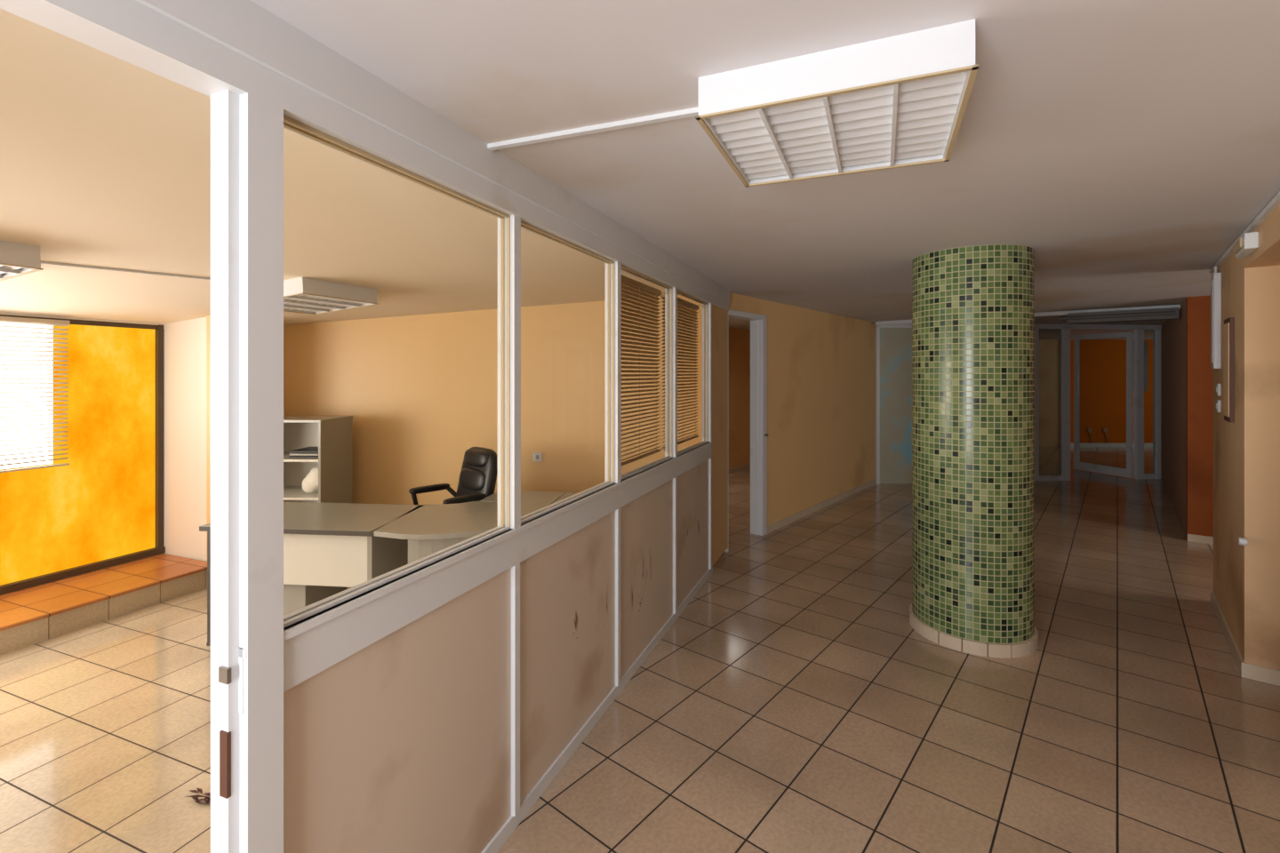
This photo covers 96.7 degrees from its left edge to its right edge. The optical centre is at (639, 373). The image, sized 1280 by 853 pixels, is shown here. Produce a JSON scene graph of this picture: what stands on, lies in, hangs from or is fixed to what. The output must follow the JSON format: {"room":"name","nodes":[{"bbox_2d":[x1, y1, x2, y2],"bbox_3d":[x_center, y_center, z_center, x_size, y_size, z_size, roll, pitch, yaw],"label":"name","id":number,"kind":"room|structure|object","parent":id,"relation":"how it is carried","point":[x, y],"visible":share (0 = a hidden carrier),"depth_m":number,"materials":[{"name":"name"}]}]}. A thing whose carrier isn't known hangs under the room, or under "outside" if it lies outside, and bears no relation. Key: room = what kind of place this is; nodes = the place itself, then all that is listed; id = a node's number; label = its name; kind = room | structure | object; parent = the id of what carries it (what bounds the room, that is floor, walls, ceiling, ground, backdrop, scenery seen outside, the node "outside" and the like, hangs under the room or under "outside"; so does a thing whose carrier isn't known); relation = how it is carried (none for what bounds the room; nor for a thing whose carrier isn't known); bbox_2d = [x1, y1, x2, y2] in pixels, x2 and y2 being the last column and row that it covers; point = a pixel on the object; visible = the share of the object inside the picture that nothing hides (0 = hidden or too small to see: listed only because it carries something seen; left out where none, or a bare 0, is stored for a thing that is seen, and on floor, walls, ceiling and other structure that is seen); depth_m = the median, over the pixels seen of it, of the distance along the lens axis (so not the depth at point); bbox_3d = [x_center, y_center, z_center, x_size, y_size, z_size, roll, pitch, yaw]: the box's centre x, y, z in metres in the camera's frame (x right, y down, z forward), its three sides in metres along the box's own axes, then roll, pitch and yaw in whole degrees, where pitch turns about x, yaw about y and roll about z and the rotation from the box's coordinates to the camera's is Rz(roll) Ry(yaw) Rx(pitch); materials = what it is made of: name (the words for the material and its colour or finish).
{"room":"office corridor","nodes":[
{"label":"office corridor","id":0,"kind":"room"},
{"bbox_2d":[0,312,164,595],"bbox_3d":[-5.082,0.450,2.044,0.160,2.400,5.800,0,0,22],"label":"wall","id":1,"kind":"structure","parent":0,"point":[1,313],"depth_m":4.19,"materials":[{"name":"paint"}]},
{"bbox_2d":[0,314,165,594],"bbox_3d":[-4.795,0.542,2.630,0.081,1.885,4.500,0,0,22],"label":"window","id":2,"kind":"structure","parent":1,"relation":"in","point":[104,508],"depth_m":4.27,"materials":[{"name":"glass"}]},
{"bbox_2d":[0,316,69,472],"bbox_3d":[-4.381,0.142,3.531,0.035,1.045,1.280,0,0,22],"label":"blind","id":3,"kind":"object","parent":2,"relation":"attached to","point":[3,319],"visible":1,"depth_m":3.95,"materials":[{"name":"white plastic"}]},
{"bbox_2d":[164,317,206,561],"bbox_3d":[-3.608,0.450,4.652,0.659,2.400,0.305,0,0,0],"label":"wall","id":4,"kind":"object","parent":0,"point":[185,341],"depth_m":4.63,"materials":[{"name":"beige paint"}]},
{"bbox_2d":[206,315,210,561],"bbox_3d":[-3.365,0.450,4.871,0.130,2.400,0.742,0,0,0],"label":"wall","id":5,"kind":"structure","parent":0,"point":[208,317],"depth_m":4.50,"materials":[{"name":"beige paint"}]},
{"bbox_2d":[0,8,679,328],"bbox_3d":[-3.032,-0.563,1.887,4.615,0.374,9.020,0,0,22],"label":"ceiling","id":6,"kind":"structure","parent":0,"point":[105,158],"depth_m":2.35,"materials":[{"name":"paint"}]},
{"bbox_2d":[0,240,43,281],"bbox_3d":[-3.073,-0.492,2.397,0.622,0.154,0.582,0,0,22],"label":"ceiling light","id":7,"kind":"object","parent":6,"relation":"attached to","point":[17,260],"visible":1,"depth_m":2.51,"materials":[{"name":"white paint"}]},
{"bbox_2d":[40,261,210,279],"bbox_3d":[-2.660,-0.548,3.135,0.014,0.031,1.013,0,0,35],"label":"trim","id":8,"kind":"structure","parent":6,"relation":"attached to","point":[42,262],"depth_m":3.01,"materials":[{"name":"white paint"}]},
{"bbox_2d":[283,277,378,314],"bbox_3d":[-2.233,-0.511,3.847,0.622,0.154,0.582,0,0,22],"label":"ceiling light","id":9,"kind":"object","parent":6,"relation":"attached to","point":[302,295],"visible":0.67,"depth_m":3.77,"materials":[{"name":"white paint"}]},
{"bbox_2d":[0,552,724,852],"bbox_3d":[-3.032,1.650,1.887,4.615,0.001,9.020,0,0,22],"label":"floor","id":10,"kind":"structure","parent":0,"point":[105,726],"depth_m":2.57,"materials":[{"name":"tile"}]},
{"bbox_2d":[0,553,207,655],"bbox_3d":[-4.684,1.570,1.881,0.700,0.160,5.790,0,0,22],"label":"step platform","id":11,"kind":"object","parent":10,"relation":"on","point":[30,616],"visible":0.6,"depth_m":3.87,"materials":[{"name":"tile"}]},
{"bbox_2d":[184,788,210,804],"bbox_3d":[-1.649,1.636,2.209,0.247,0.020,0.092,0,0,0],"label":"debris","id":12,"kind":"object","parent":10,"relation":"on","point":[208,795],"visible":0.51,"depth_m":2.20,"materials":[{"name":"brown"}]},
{"bbox_2d":[283,415,352,503],"bbox_3d":[-2.902,1.014,4.846,0.670,1.272,0.485,0,0,2],"label":"cabinet","id":13,"kind":"object","parent":10,"relation":"on","point":[332,436],"visible":0.27,"depth_m":4.89,"materials":[{"name":"grey laminate"}]},
{"bbox_2d":[288,447,318,458],"bbox_3d":[-2.753,0.668,4.803,0.240,0.061,0.280,0,0,2],"label":"trays","id":14,"kind":"object","parent":13,"relation":"in","point":[308,452],"visible":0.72,"depth_m":4.67,"materials":[{"name":"black plastic"}]},
{"bbox_2d":[302,466,318,493],"bbox_3d":[-2.715,0.890,4.762,0.200,0.220,0.140,0,0,2],"label":"plastic bag","id":15,"kind":"object","parent":13,"relation":"in","point":[310,483],"visible":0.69,"depth_m":4.70,"materials":[{"name":"plastic"}]},
{"bbox_2d":[199,490,578,646],"bbox_3d":[-1.244,1.285,3.857,2.815,0.730,1.234,0,0,0],"label":"office desk","id":16,"kind":"object","parent":10,"relation":"on","point":[330,548],"visible":0.41,"depth_m":3.46,"materials":[{"name":"grey laminate"}]},
{"bbox_2d":[408,447,497,504],"bbox_3d":[-1.500,1.132,4.505,0.648,1.035,0.655,0,0,44],"label":"office chair","id":17,"kind":"object","parent":10,"relation":"on","point":[478,474],"visible":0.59,"depth_m":4.57,"materials":[{"name":"black leather"}]},
{"bbox_2d":[0,0,729,852],"bbox_3d":[-0.790,0.450,1.264,0.104,2.400,8.515,0,0,22],"label":"wall","id":18,"kind":"structure","parent":0,"point":[428,704],"depth_m":1.55,"materials":[{"name":"white paint"}]},
{"bbox_2d":[621,274,661,465],"bbox_3d":[-0.017,-0.015,3.439,0.035,1.070,0.770,0,0,22],"label":"blind","id":19,"kind":"object","parent":18,"relation":"attached to","point":[626,281],"visible":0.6,"depth_m":3.43,"materials":[{"name":"beige plastic"}]},
{"bbox_2d":[659,292,699,449],"bbox_3d":[0.309,-0.015,4.262,0.035,1.070,0.860,0,0,22],"label":"blind","id":20,"kind":"object","parent":18,"relation":"attached to","point":[691,307],"visible":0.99,"depth_m":4.36,"materials":[{"name":"beige plastic"}]},
{"bbox_2d":[283,295,702,504],"bbox_3d":[-1.277,0.450,5.294,4.046,2.400,0.132,0,0,0],"label":"wall","id":21,"kind":"structure","parent":0,"point":[420,392],"depth_m":5.24,"materials":[{"name":"beige paint"}]},
{"bbox_2d":[533,452,542,461],"bbox_3d":[-0.940,0.770,5.220,0.080,0.080,0.016,0,0,0],"label":"wall outlet","id":22,"kind":"object","parent":21,"relation":"attached to","point":[537,456],"visible":1,"depth_m":5.21,"materials":[{"name":"white paint"}]},
{"bbox_2d":[728,328,750,468],"bbox_3d":[0.193,0.450,7.931,0.100,2.400,6.000,0,0,40],"label":"wall","id":23,"kind":"structure","parent":0,"point":[739,339],"depth_m":9.62,"materials":[{"name":"paint"}]},
{"bbox_2d":[728,463,750,473],"bbox_3d":[0.172,1.610,7.819,0.016,0.080,5.800,0,0,40],"label":"baseboard","id":24,"kind":"structure","parent":23,"relation":"attached to","point":[747,466],"depth_m":9.61,"materials":[{"name":"tile"}]},
{"bbox_2d":[250,0,1279,339],"bbox_3d":[5.290,-0.750,3.928,26.108,0.001,26.629,0,0,40],"label":"ceiling","id":25,"kind":"structure","parent":0,"point":[1130,145],"depth_m":1.74,"materials":[{"name":"paint"}]},
{"bbox_2d":[487,106,698,150],"bbox_3d":[-0.168,-0.743,1.742,0.788,0.014,0.022,0,0,21],"label":"trim","id":26,"kind":"structure","parent":25,"relation":"attached to","point":[694,111],"depth_m":1.72,"materials":[{"name":"white paint"}]},
{"bbox_2d":[695,18,978,187],"bbox_3d":[0.540,-0.698,1.585,0.622,0.105,0.582,0,0,23],"label":"ceiling light","id":27,"kind":"object","parent":25,"relation":"attached to","point":[900,100],"visible":1,"depth_m":1.42,"materials":[{"name":"white paint"},{"name":"metal"}]},
{"bbox_2d":[728,293,875,526],"bbox_3d":[2.099,0.450,6.899,0.121,2.400,4.268,0,0,40],"label":"wall","id":28,"kind":"structure","parent":0,"point":[821,365],"depth_m":6.79,"materials":[{"name":"beige paint"}]},
{"bbox_2d":[724,309,767,552],"bbox_3d":[1.005,0.530,5.563,0.180,2.240,0.785,0,0,40],"label":"door frame","id":29,"kind":"structure","parent":28,"relation":"attached to","point":[758,323],"depth_m":5.79,"materials":[{"name":"white paint"}]},
{"bbox_2d":[767,479,876,534],"bbox_3d":[2.405,1.613,7.159,0.014,0.075,3.460,0,0,40],"label":"baseboard","id":30,"kind":"structure","parent":28,"relation":"attached to","point":[798,516],"depth_m":6.80,"materials":[{"name":"tile"}]},
{"bbox_2d":[496,447,1279,852],"bbox_3d":[5.290,1.650,3.928,26.108,0.001,26.629,0,0,40],"label":"floor","id":31,"kind":"structure","parent":0,"point":[795,704],"depth_m":2.77,"materials":[{"name":"tile"}]},
{"bbox_2d":[875,323,1161,484],"bbox_3d":[5.833,0.450,8.697,4.650,2.400,0.061,0,0,-5],"label":"glass partition","id":32,"kind":"object","parent":31,"relation":"on","point":[893,342],"visible":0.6,"depth_m":8.52,"materials":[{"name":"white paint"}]},
{"bbox_2d":[1073,331,1133,478],"bbox_3d":[7.601,0.495,9.340,0.080,2.290,0.900,0,0,-15],"label":"door","id":33,"kind":"structure","parent":32,"relation":"attached to","point":[1128,472],"depth_m":9.17,"materials":[{"name":"white paint"}]},
{"bbox_2d":[909,244,1038,658],"bbox_3d":[2.120,0.450,3.650,0.712,2.400,0.712,0,0,0],"label":"column","id":34,"kind":"structure","parent":0,"point":[973,307],"depth_m":3.37,"materials":[{"name":"tile"}]},
{"bbox_2d":[1039,339,1059,447],"bbox_3d":[5.975,0.450,12.800,6.950,2.400,0.100,0,0,0],"label":"wall","id":35,"kind":"structure","parent":0,"point":[1049,349],"depth_m":12.75,"materials":[{"name":"beige paint"}]},
{"bbox_2d":[1070,339,1152,443],"bbox_3d":[11.475,0.450,12.750,4.050,2.400,0.100,0,0,0],"label":"wall","id":36,"kind":"structure","parent":0,"point":[1102,362],"depth_m":12.70,"materials":[{"name":"orange paint"}]},
{"bbox_2d":[1087,427,1092,443],"bbox_3d":[10.019,1.386,12.686,0.099,0.337,0.028,0,0,0],"label":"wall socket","id":37,"kind":"object","parent":36,"relation":"attached to","point":[1090,430],"depth_m":12.68,"materials":[{"name":"white plastic"}]},
{"bbox_2d":[1103,427,1107,443],"bbox_3d":[10.365,1.386,12.686,0.079,0.337,0.028,0,0,0],"label":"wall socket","id":38,"kind":"object","parent":36,"relation":"attached to","point":[1105,429],"depth_m":12.68,"materials":[{"name":"grey plastic"}]},
{"bbox_2d":[1070,443,1152,447],"bbox_3d":[11.475,1.605,12.693,4.050,0.090,0.015,0,0,0],"label":"baseboard","id":39,"kind":"structure","parent":36,"relation":"attached to","point":[1071,444],"depth_m":12.69,"materials":[{"name":"white paint"}]},
{"bbox_2d":[1133,342,1147,391],"bbox_3d":[11.125,-0.150,12.675,0.350,1.100,0.050,0,0,0],"label":"window","id":40,"kind":"structure","parent":36,"relation":"in","point":[1145,343],"depth_m":12.66,"materials":[{"name":"clear glass"}]},
{"bbox_2d":[1160,329,1161,477],"bbox_3d":[10.900,0.450,9.100,5.200,2.400,0.100,0,0,0],"label":"wall","id":41,"kind":"structure","parent":0,"point":[1161,330],"depth_m":9.06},
{"bbox_2d":[1161,298,1186,537],"bbox_3d":[6.852,0.450,7.252,0.120,2.400,4.201,0,0,40],"label":"wall","id":42,"kind":"structure","parent":0,"point":[1173,332],"depth_m":6.84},
{"bbox_2d":[875,304,1180,325],"bbox_3d":[4.629,-0.670,7.206,3.228,0.160,0.211,0,0,40],"label":"box","id":43,"kind":"object","parent":42,"relation":"attached to","point":[1172,312],"visible":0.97,"depth_m":6.47,"materials":[{"name":"white paint"}]},
{"bbox_2d":[1186,296,1213,540],"bbox_3d":[6.417,0.450,4.804,2.600,2.400,0.109,0,0,40],"label":"wall","id":44,"kind":"structure","parent":0,"point":[1199,371],"depth_m":5.54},
{"bbox_2d":[1187,534,1213,544],"bbox_3d":[6.378,1.615,4.757,2.600,0.070,0.014,0,0,40],"label":"baseboard","id":45,"kind":"structure","parent":44,"relation":"attached to","point":[1198,539],"depth_m":5.53,"materials":[{"name":"tile"}]},
{"bbox_2d":[1213,203,1279,670],"bbox_3d":[2.746,0.450,2.256,0.250,2.400,4.587,0,0,40],"label":"wall","id":46,"kind":"structure","parent":0,"point":[1246,451],"depth_m":3.07,"materials":[{"name":"beige paint"}]},
{"bbox_2d":[1210,272,1221,368],"bbox_3d":[3.886,-0.350,3.841,0.040,0.640,0.120,0,0,40],"label":"electrical box","id":47,"kind":"object","parent":46,"relation":"attached to","point":[1216,277],"visible":1,"depth_m":3.80,"materials":[{"name":"white paint"}]},
{"bbox_2d":[1216,384,1221,412],"bbox_3d":[3.881,0.165,3.819,0.020,0.190,0.080,0,0,40],"label":"light switch","id":48,"kind":"object","parent":46,"relation":"attached to","point":[1218,386],"visible":1,"depth_m":3.79,"materials":[{"name":"white paint"}]},
{"bbox_2d":[1223,317,1234,423],"bbox_3d":[3.561,-0.020,3.441,0.023,0.620,0.250,0,0,40],"label":"panel","id":49,"kind":"object","parent":46,"relation":"attached to","point":[1228,327],"visible":1,"depth_m":3.37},
{"bbox_2d":[1238,537,1247,545],"bbox_3d":[3.221,0.900,3.041,0.030,0.040,0.040,0,0,40],"label":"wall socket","id":50,"kind":"object","parent":46,"relation":"attached to","point":[1243,541],"visible":1,"depth_m":3.03,"materials":[{"name":"white paint"}]},
{"bbox_2d":[1208,191,1279,273],"bbox_3d":[2.672,-0.698,2.383,0.028,0.095,4.487,0,0,40],"label":"trim","id":51,"kind":"structure","parent":46,"relation":"attached to","point":[1275,202],"depth_m":2.78,"materials":[{"name":"white paint"}]},
{"bbox_2d":[1210,591,1279,686],"bbox_3d":[3.790,1.610,3.510,0.262,0.080,1.325,0,0,40],"label":"baseboard","id":52,"kind":"structure","parent":46,"relation":"attached to","point":[1246,670],"depth_m":3.08,"materials":[{"name":"tile"}]},
{"bbox_2d":[1232,232,1258,258],"bbox_3d":[3.109,-0.650,2.932,0.062,0.080,0.390,0,0,40],"label":"emergency light","id":53,"kind":"object","parent":46,"relation":"attached to","point":[1248,243],"visible":1,"depth_m":2.80,"materials":[{"name":"white paint"}]}
]}

